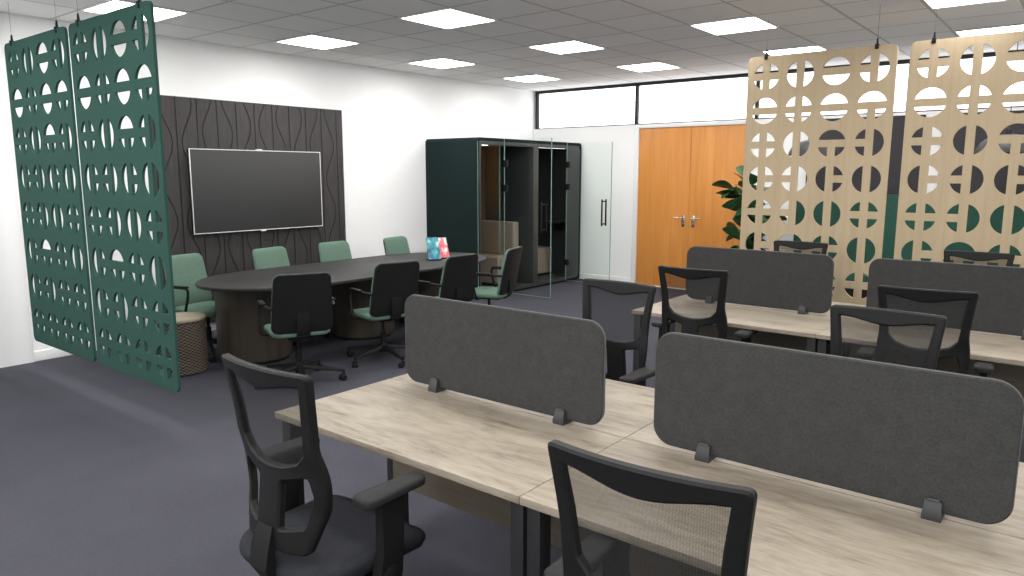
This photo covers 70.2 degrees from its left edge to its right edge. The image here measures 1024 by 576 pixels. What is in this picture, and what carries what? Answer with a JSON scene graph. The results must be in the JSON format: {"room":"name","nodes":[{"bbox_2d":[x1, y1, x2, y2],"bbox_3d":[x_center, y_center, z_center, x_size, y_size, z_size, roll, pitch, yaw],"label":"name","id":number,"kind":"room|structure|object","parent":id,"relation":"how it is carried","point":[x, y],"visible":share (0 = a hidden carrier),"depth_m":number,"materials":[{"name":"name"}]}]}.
{"room":"open-plan office","nodes":[
{"label":"open-plan office","id":0,"kind":"room"},
{"bbox_2d":[0,13,534,350],"bbox_3d":[-3.446,-0.982,7.333,0.120,2.966,12.332,7,11,38],"label":"wall","id":1,"kind":"structure","parent":0,"point":[389,116],"depth_m":9.09,"materials":[{"name":"paint"}]},
{"bbox_2d":[0,31,34,367],"bbox_3d":[-4.318,-0.795,6.129,0.029,2.966,0.260,7,11,38],"label":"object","id":2,"kind":"structure","parent":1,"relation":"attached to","point":[16,343],"depth_m":6.23,"materials":[{"name":"white paint"}]},
{"bbox_2d":[34,322,215,360],"bbox_3d":[-3.396,0.445,7.514,0.012,0.090,12.092,7,11,38],"label":"baseboard","id":3,"kind":"structure","parent":1,"relation":"attached to","point":[40,355],"depth_m":6.58,"materials":[{"name":"white paint"}]},
{"bbox_2d":[150,94,345,322],"bbox_3d":[-2.780,-0.860,8.069,0.038,2.314,2.292,7,11,38],"label":"wall panel","id":4,"kind":"object","parent":1,"relation":"attached to","point":[187,122],"visible":0.37,"depth_m":7.85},
{"bbox_2d":[187,148,322,234],"bbox_3d":[-2.758,-1.068,7.970,0.078,0.886,1.588,7,11,38],"label":"wall screen","id":5,"kind":"object","parent":4,"relation":"attached to","point":[257,189],"visible":1,"depth_m":7.88,"materials":[{"name":"black glass"}]},
{"bbox_2d":[0,279,1023,575],"bbox_3d":[0.451,1.016,4.509,10.080,0.100,12.332,7,11,38],"label":"floor","id":6,"kind":"structure","parent":0,"point":[105,471],"depth_m":4.11,"materials":[{"name":"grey carpet"}]},
{"bbox_2d":[156,312,207,376],"bbox_3d":[-2.777,0.469,6.120,0.406,0.474,0.406,7,11,38],"label":"stool","id":7,"kind":"object","parent":6,"relation":"on","point":[191,326],"visible":0.67,"depth_m":6.00,"materials":[{"name":"wicker"}]},
{"bbox_2d":[162,253,216,362],"bbox_3d":[-2.816,0.159,6.685,0.688,0.911,0.710,4,10,24],"label":"chair","id":8,"kind":"object","parent":6,"relation":"on","point":[189,268],"visible":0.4,"depth_m":6.68,"materials":[{"name":"green fabric"}]},
{"bbox_2d":[251,246,329,345],"bbox_3d":[-2.239,0.060,7.320,0.688,0.911,0.710,5,10,28],"label":"chair","id":9,"kind":"object","parent":6,"relation":"on","point":[269,257],"visible":0.19,"depth_m":7.35,"materials":[{"name":"green fabric"}]},
{"bbox_2d":[254,272,346,389],"bbox_3d":[-1.700,0.304,5.761,0.710,0.911,0.688,-5,10,-27],"label":"chair","id":10,"kind":"object","parent":6,"relation":"on","point":[302,303],"visible":0.79,"depth_m":5.55,"materials":[{"name":"black plastic"}]},
{"bbox_2d":[221,353,425,575],"bbox_3d":[-0.613,0.741,2.380,0.635,1.097,0.615,7,11,38],"label":"chair","id":11,"kind":"object","parent":6,"relation":"on","point":[368,533],"visible":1,"depth_m":2.20,"materials":[{"name":"black plastic"}]},
{"bbox_2d":[317,241,351,261],"bbox_3d":[-1.760,-0.038,7.950,0.688,0.911,0.710,6,11,33],"label":"chair","id":12,"kind":"object","parent":6,"relation":"on","point":[334,250],"visible":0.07,"depth_m":7.99,"materials":[{"name":"green fabric"}]},
{"bbox_2d":[195,252,485,364],"bbox_3d":[-1.502,0.157,7.263,1.250,0.741,3.280,7,11,38],"label":"meeting table","id":13,"kind":"object","parent":6,"relation":"on","point":[236,294],"visible":0.65,"depth_m":6.52,"materials":[{"name":"grey laminate"}]},
{"bbox_2d":[426,237,441,260],"bbox_3d":[-0.837,-0.418,7.771,0.135,0.238,0.134,-4,10,-24],"label":"leaflet","id":14,"kind":"object","parent":13,"relation":"on","point":[432,243],"visible":1,"depth_m":7.77,"materials":[{"name":"blue paper"}]},
{"bbox_2d":[438,237,449,258],"bbox_3d":[-0.746,-0.435,7.936,0.110,0.222,0.134,-5,10,-30],"label":"leaflet","id":15,"kind":"object","parent":13,"relation":"on","point":[444,252],"visible":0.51,"depth_m":7.94,"materials":[{"name":"red paper"}]},
{"bbox_2d":[347,260,418,367],"bbox_3d":[-1.139,0.197,6.451,0.710,0.911,0.688,-7,11,-39],"label":"chair","id":16,"kind":"object","parent":6,"relation":"on","point":[393,283],"visible":0.82,"depth_m":6.25,"materials":[{"name":"black plastic"}]},
{"bbox_2d":[383,236,409,254],"bbox_3d":[-1.163,-0.138,8.594,0.688,0.911,0.710,4,10,26],"label":"chair","id":17,"kind":"object","parent":6,"relation":"on","point":[398,244],"visible":0.08,"depth_m":8.61,"materials":[{"name":"green fabric"}]},
{"bbox_2d":[404,253,477,343],"bbox_3d":[-0.660,0.119,6.953,0.688,0.911,0.710,7,11,38],"label":"chair","id":18,"kind":"object","parent":6,"relation":"on","point":[458,278],"visible":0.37,"depth_m":6.75,"materials":[{"name":"black plastic"}]},
{"bbox_2d":[275,378,623,575],"bbox_3d":[-0.263,0.867,2.733,1.198,0.742,0.598,7,11,38],"label":"desk","id":19,"kind":"object","parent":6,"relation":"on","point":[478,458],"visible":0.56,"depth_m":2.62,"materials":[{"name":"grey wood"}]},
{"bbox_2d":[404,294,605,425],"bbox_3d":[-0.068,0.267,2.872,1.008,0.400,0.074,7,11,38],"label":"screen","id":20,"kind":"object","parent":19,"relation":"on","point":[553,365],"visible":1,"depth_m":2.81,"materials":[{"name":"grey fabric"}]},
{"bbox_2d":[474,246,522,304],"bbox_3d":[-0.214,0.025,7.556,0.688,0.911,0.710,3,9,19],"label":"chair","id":21,"kind":"object","parent":6,"relation":"on","point":[508,275],"visible":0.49,"depth_m":7.38,"materials":[{"name":"green fabric"}]},
{"bbox_2d":[425,137,612,298],"bbox_3d":[0.255,-1.051,10.526,1.730,2.122,2.455,7,11,38],"label":"pod","id":22,"kind":"object","parent":6,"relation":"on","point":[469,181],"visible":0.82,"depth_m":10.58,"materials":[{"name":"green fabric"}]},
{"bbox_2d":[481,220,518,285],"bbox_3d":[-0.296,-0.524,10.702,0.670,0.905,0.455,7,11,38],"label":"sofa","id":23,"kind":"object","parent":22,"relation":"on","point":[489,228],"visible":0.56,"depth_m":10.63,"materials":[{"name":"beige fabric"}]},
{"bbox_2d":[538,246,551,275],"bbox_3d":[0.372,-0.446,11.712,0.400,0.440,0.370,7,11,38],"label":"sofa","id":24,"kind":"object","parent":22,"relation":"on","point":[543,251],"visible":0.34,"depth_m":11.57,"materials":[{"name":"beige fabric"}]},
{"bbox_2d":[542,220,564,229],"bbox_3d":[0.700,-0.982,11.427,0.280,0.148,0.385,7,11,38],"label":"shelf","id":25,"kind":"object","parent":22,"relation":"attached to","point":[559,224],"visible":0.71,"depth_m":11.47,"materials":[{"name":"black metal"}]},
{"bbox_2d":[392,374,654,522],"bbox_3d":[0.111,0.794,3.199,1.198,0.742,0.598,7,11,38],"label":"desk","id":26,"kind":"object","parent":6,"relation":"on","point":[629,408],"visible":0.06,"depth_m":2.88,"materials":[{"name":"beige wood"}]},
{"bbox_2d":[582,278,655,386],"bbox_3d":[0.430,0.534,3.705,0.635,1.097,0.615,8,12,40],"label":"chair","id":27,"kind":"object","parent":6,"relation":"on","point":[616,357],"visible":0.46,"depth_m":3.78,"materials":[{"name":"black plastic"}]},
{"bbox_2d":[544,439,757,575],"bbox_3d":[0.362,0.855,1.658,0.635,1.097,0.615,6,11,35],"label":"chair","id":28,"kind":"object","parent":6,"relation":"on","point":[579,558],"visible":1,"depth_m":1.41,"materials":[{"name":"black plastic"}]},
{"bbox_2d":[652,265,757,342],"bbox_3d":[1.184,0.397,4.587,0.635,1.097,0.615,6,11,35],"label":"chair","id":29,"kind":"object","parent":6,"relation":"on","point":[691,325],"visible":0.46,"depth_m":4.37,"materials":[{"name":"black plastic"}]},
{"bbox_2d":[632,299,843,370],"bbox_3d":[1.464,0.538,4.845,1.198,0.742,0.598,7,11,38],"label":"desk","id":30,"kind":"object","parent":6,"relation":"on","point":[790,330],"visible":0.2,"depth_m":4.80,"materials":[{"name":"beige wood"}]},
{"bbox_2d":[686,246,833,314],"bbox_3d":[1.663,-0.061,4.981,1.008,0.400,0.074,7,11,38],"label":"screen","id":31,"kind":"object","parent":30,"relation":"on","point":[802,283],"visible":0.87,"depth_m":4.91,"materials":[{"name":"grey fabric"}]},
{"bbox_2d":[712,165,786,250],"bbox_3d":[2.962,-0.658,9.201,0.919,1.761,0.748,7,11,38],"label":"potted plant","id":32,"kind":"object","parent":6,"relation":"on","point":[732,193],"visible":0.3,"depth_m":9.14,"materials":[{"name":"green plant"}]},
{"bbox_2d":[672,294,865,317],"bbox_3d":[1.838,0.465,5.311,1.198,0.742,0.598,7,11,38],"label":"desk","id":33,"kind":"object","parent":6,"relation":"on","point":[827,313],"visible":0.02,"depth_m":5.06,"materials":[{"name":"beige wood"}]},
{"bbox_2d":[520,438,1023,575],"bbox_3d":[0.676,0.983,1.996,1.198,0.742,0.598,7,11,38],"label":"desk","id":34,"kind":"object","parent":6,"relation":"on","point":[800,529],"visible":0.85,"depth_m":1.89,"materials":[{"name":"beige wood"}]},
{"bbox_2d":[654,332,1023,523],"bbox_3d":[0.875,0.384,2.132,1.008,0.400,0.074,7,11,38],"label":"screen","id":35,"kind":"object","parent":34,"relation":"on","point":[939,443],"visible":1,"depth_m":2.05,"materials":[{"name":"grey fabric"}]},
{"bbox_2d":[774,240,832,296],"bbox_3d":[2.278,0.183,5.965,0.635,1.097,0.615,7,11,37],"label":"chair","id":36,"kind":"object","parent":6,"relation":"on","point":[796,245],"visible":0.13,"depth_m":6.05,"materials":[{"name":"black plastic"}]},
{"bbox_2d":[626,422,1023,539],"bbox_3d":[1.051,0.910,2.461,1.198,0.742,0.598,7,11,38],"label":"desk","id":37,"kind":"object","parent":6,"relation":"on","point":[1013,526],"visible":0.04,"depth_m":2.10,"materials":[{"name":"beige wood"}]},
{"bbox_2d":[830,304,946,369],"bbox_3d":[1.424,0.657,2.925,0.635,1.097,0.615,7,11,38],"label":"chair","id":38,"kind":"object","parent":6,"relation":"on","point":[880,316],"visible":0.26,"depth_m":3.01,"materials":[{"name":"black plastic"}]},
{"bbox_2d":[793,195,1023,297],"bbox_3d":[4.936,-0.301,8.070,3.650,1.410,0.500,7,11,38],"label":"sofa","id":39,"kind":"object","parent":6,"relation":"on","point":[996,219],"visible":0.02,"depth_m":8.50,"materials":[{"name":"green fabric"}]},
{"bbox_2d":[816,318,1023,398],"bbox_3d":[2.403,0.654,4.108,1.198,0.742,0.598,7,11,38],"label":"desk","id":40,"kind":"object","parent":6,"relation":"on","point":[1006,354],"visible":0.3,"depth_m":4.08,"materials":[{"name":"beige wood"}]},
{"bbox_2d":[866,258,1023,339],"bbox_3d":[2.613,0.057,4.235,1.008,0.400,0.074,7,11,38],"label":"screen","id":41,"kind":"object","parent":40,"relation":"on","point":[999,309],"visible":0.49,"depth_m":4.20,"materials":[{"name":"grey fabric"}]},
{"bbox_2d":[856,285,993,377],"bbox_3d":[2.135,0.518,3.819,0.635,1.097,0.615,6,11,33],"label":"chair","id":42,"kind":"object","parent":6,"relation":"on","point":[960,349],"visible":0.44,"depth_m":3.57,"materials":[{"name":"black plastic"}]},
{"bbox_2d":[846,306,1020,338],"bbox_3d":[2.778,0.582,4.574,1.198,0.742,0.598,7,11,38],"label":"desk","id":43,"kind":"object","parent":6,"relation":"on","point":[975,332],"visible":0.02,"depth_m":4.21,"materials":[{"name":"beige wood"}]},
{"bbox_2d":[944,250,1014,266],"bbox_3d":[3.253,0.307,5.175,0.635,1.097,0.615,7,11,36],"label":"chair","id":44,"kind":"object","parent":6,"relation":"on","point":[975,256],"visible":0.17,"depth_m":5.26,"materials":[{"name":"black plastic"}]},
{"bbox_2d":[0,0,1023,90],"bbox_3d":[0.454,-2.014,4.035,10.080,0.100,12.332,7,11,38],"label":"ceiling","id":45,"kind":"structure","parent":0,"point":[630,31],"depth_m":6.67,"materials":[{"name":"tile"}]},
{"bbox_2d":[4,0,96,361],"bbox_3d":[-3.561,-0.840,5.578,1.185,2.703,0.034,7,11,38],"label":"screen","id":46,"kind":"object","parent":45,"relation":"hanging from","point":[60,158],"visible":1,"depth_m":5.55,"materials":[{"name":"green fabric"}]},
{"bbox_2d":[68,0,180,391],"bbox_3d":[-2.586,-0.719,4.812,1.185,2.703,0.034,7,11,38],"label":"screen","id":47,"kind":"object","parent":45,"relation":"hanging from","point":[105,112],"visible":1,"depth_m":4.78,"materials":[{"name":"green fabric"}]},
{"bbox_2d":[81,0,188,21],"bbox_3d":[-3.077,-2.260,5.950,0.596,0.012,0.596,7,11,38],"label":"recessed light","id":48,"kind":"object","parent":45,"relation":"in","point":[160,13],"visible":0.67,"depth_m":5.87,"materials":[{"name":"white paint"}]},
{"bbox_2d":[275,34,359,49],"bbox_3d":[-1.957,-2.477,7.342,0.596,0.012,0.596,7,11,38],"label":"recessed light","id":49,"kind":"object","parent":45,"relation":"in","point":[311,40],"visible":1,"depth_m":7.34,"materials":[{"name":"white paint"}]},
{"bbox_2d":[407,58,476,68],"bbox_3d":[-0.837,-2.693,8.735,0.596,0.012,0.596,7,11,38],"label":"recessed light","id":50,"kind":"object","parent":45,"relation":"in","point":[441,63],"visible":1,"depth_m":8.72,"materials":[{"name":"white paint"}]},
{"bbox_2d":[399,8,496,28],"bbox_3d":[-0.544,-2.302,6.233,0.596,0.012,0.596,7,11,38],"label":"recessed light","id":51,"kind":"object","parent":45,"relation":"in","point":[447,18],"visible":1,"depth_m":6.20,"materials":[{"name":"white paint"}]},
{"bbox_2d":[502,74,561,82],"bbox_3d":[0.277,-2.909,10.119,0.596,0.012,0.596,7,11,38],"label":"recessed light","id":52,"kind":"object","parent":45,"relation":"in","point":[526,78],"visible":1,"depth_m":10.09,"materials":[{"name":"white paint"}]},
{"bbox_2d":[505,75,557,81],"bbox_3d":[0.277,-2.911,10.119,0.566,0.007,0.566,7,11,38],"label":"diffuser","id":53,"kind":"object","parent":52,"relation":"attached to","point":[526,78],"depth_m":10.09,"materials":[{"name":"white plastic"}]},
{"bbox_2d":[527,40,605,53],"bbox_3d":[0.576,-2.518,7.625,0.596,0.012,0.596,7,11,38],"label":"recessed light","id":54,"kind":"object","parent":45,"relation":"in","point":[571,46],"visible":1,"depth_m":7.61,"materials":[{"name":"white paint"}]},
{"bbox_2d":[615,62,680,71],"bbox_3d":[1.690,-2.734,9.010,0.596,0.012,0.596,7,11,38],"label":"recessed light","id":55,"kind":"object","parent":45,"relation":"in","point":[651,66],"visible":1,"depth_m":8.95,"materials":[{"name":"white paint"}]},
{"bbox_2d":[689,16,778,34],"bbox_3d":[1.989,-2.343,6.516,0.596,0.012,0.596,7,11,38],"label":"recessed light","id":56,"kind":"object","parent":45,"relation":"in","point":[750,23],"visible":1,"depth_m":6.48,"materials":[{"name":"white paint"}]},
{"bbox_2d":[761,45,827,55],"bbox_3d":[3.103,-2.559,7.901,0.596,0.012,0.596,7,11,38],"label":"recessed light","id":57,"kind":"object","parent":45,"relation":"in","point":[814,47],"visible":0.59,"depth_m":7.78,"materials":[{"name":"white paint"}]},
{"bbox_2d":[788,140,837,155],"bbox_3d":[3.534,-2.097,8.466,0.550,1.096,0.550,7,11,38],"label":"pendant lamp","id":58,"kind":"object","parent":45,"relation":"hanging from","point":[804,145],"visible":0.17,"depth_m":8.37,"materials":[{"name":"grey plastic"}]},
{"bbox_2d":[740,5,897,304],"bbox_3d":[2.551,-0.931,6.206,1.185,2.703,0.034,7,11,38],"label":"screen","id":59,"kind":"object","parent":45,"relation":"hanging from","point":[854,87],"visible":0.77,"depth_m":6.12,"materials":[{"name":"beige wood"}]},
{"bbox_2d":[894,1,1023,266],"bbox_3d":[3.550,-0.808,5.421,1.185,2.703,0.034,7,11,38],"label":"screen","id":60,"kind":"object","parent":45,"relation":"hanging from","point":[1000,76],"visible":0.64,"depth_m":5.49,"materials":[{"name":"beige wood"}]},
{"bbox_2d":[923,0,1003,8],"bbox_3d":[3.402,-2.168,5.407,0.596,0.012,0.596,7,11,38],"label":"recessed light","id":61,"kind":"object","parent":45,"relation":"in","point":[932,4],"visible":1,"depth_m":5.60,"materials":[{"name":"white paint"}]},
{"bbox_2d":[954,24,1023,36],"bbox_3d":[4.516,-2.384,6.791,0.596,0.012,0.596,7,11,38],"label":"recessed light","id":62,"kind":"object","parent":45,"relation":"in","point":[1017,27],"visible":0.55,"depth_m":6.69,"materials":[{"name":"white paint"}]},
{"bbox_2d":[975,42,1023,152],"bbox_3d":[5.018,-1.914,7.301,0.550,1.096,0.550,7,11,38],"label":"pendant lamp","id":63,"kind":"object","parent":45,"relation":"hanging from","point":[1004,147],"visible":0.43,"depth_m":7.30,"materials":[{"name":"black plastic"}]},
{"bbox_2d":[534,107,1023,277],"bbox_3d":[4.251,-0.938,9.041,9.840,2.367,0.120,7,11,38],"label":"wall","id":64,"kind":"structure","parent":0,"point":[597,154],"depth_m":11.11,"materials":[{"name":"paint"}]},
{"bbox_2d":[535,83,636,128],"bbox_3d":[1.119,-2.786,11.236,1.840,0.599,0.069,7,11,38],"label":"window","id":65,"kind":"structure","parent":64,"relation":"in","point":[606,105],"depth_m":11.22,"materials":[{"name":"white glass"}]},
{"bbox_2d":[578,273,630,281],"bbox_3d":[4.213,0.195,9.162,9.828,0.090,0.014,7,11,38],"label":"baseboard","id":66,"kind":"structure","parent":64,"relation":"attached to","point":[581,275],"depth_m":11.35,"materials":[{"name":"white paint"}]},
{"bbox_2d":[636,127,691,288],"bbox_3d":[2.181,-1.159,10.584,0.812,2.294,0.117,7,11,38],"label":"door","id":67,"kind":"structure","parent":64,"relation":"in","point":[664,153],"depth_m":10.58,"materials":[{"name":"orange wood"}]},
{"bbox_2d":[631,120,753,282],"bbox_3d":[2.537,-1.143,10.376,1.772,2.356,0.140,7,11,38],"label":"door frame","id":68,"kind":"structure","parent":64,"relation":"attached to","point":[637,127],"depth_m":10.74,"materials":[{"name":"white paint"}]},
{"bbox_2d":[636,72,757,124],"bbox_3d":[2.537,-2.610,10.122,1.783,0.599,0.069,7,11,38],"label":"window","id":69,"kind":"structure","parent":64,"relation":"in","point":[723,97],"depth_m":10.15,"materials":[{"name":"white glass"}]},
{"bbox_2d":[687,124,745,251],"bbox_3d":[2.820,-1.080,10.082,0.812,2.294,0.117,7,11,38],"label":"door","id":70,"kind":"structure","parent":64,"relation":"in","point":[716,151],"depth_m":10.08,"materials":[{"name":"orange wood"}]},
{"bbox_2d":[756,59,909,118],"bbox_3d":[3.934,-2.437,9.025,1.787,0.599,0.069,7,11,38],"label":"window","id":71,"kind":"structure","parent":64,"relation":"in","point":[902,76],"depth_m":8.92,"materials":[{"name":"white glass"}]},
{"bbox_2d":[805,115,925,193],"bbox_3d":[4.249,-1.605,8.828,1.290,0.910,0.048,7,11,38],"label":"board","id":72,"kind":"object","parent":64,"relation":"attached to","point":[898,125],"visible":0.26,"depth_m":8.66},
{"bbox_2d":[914,49,1023,111],"bbox_3d":[5.330,-2.264,7.929,1.780,0.599,0.069,7,11,38],"label":"window","id":73,"kind":"structure","parent":64,"relation":"in","point":[966,61],"depth_m":8.10,"materials":[{"name":"white glass"}]},
{"bbox_2d":[937,110,1023,193],"bbox_3d":[5.611,-1.436,7.759,1.830,0.910,0.048,7,11,38],"label":"board","id":74,"kind":"object","parent":64,"relation":"attached to","point":[1000,179],"visible":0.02,"depth_m":8.06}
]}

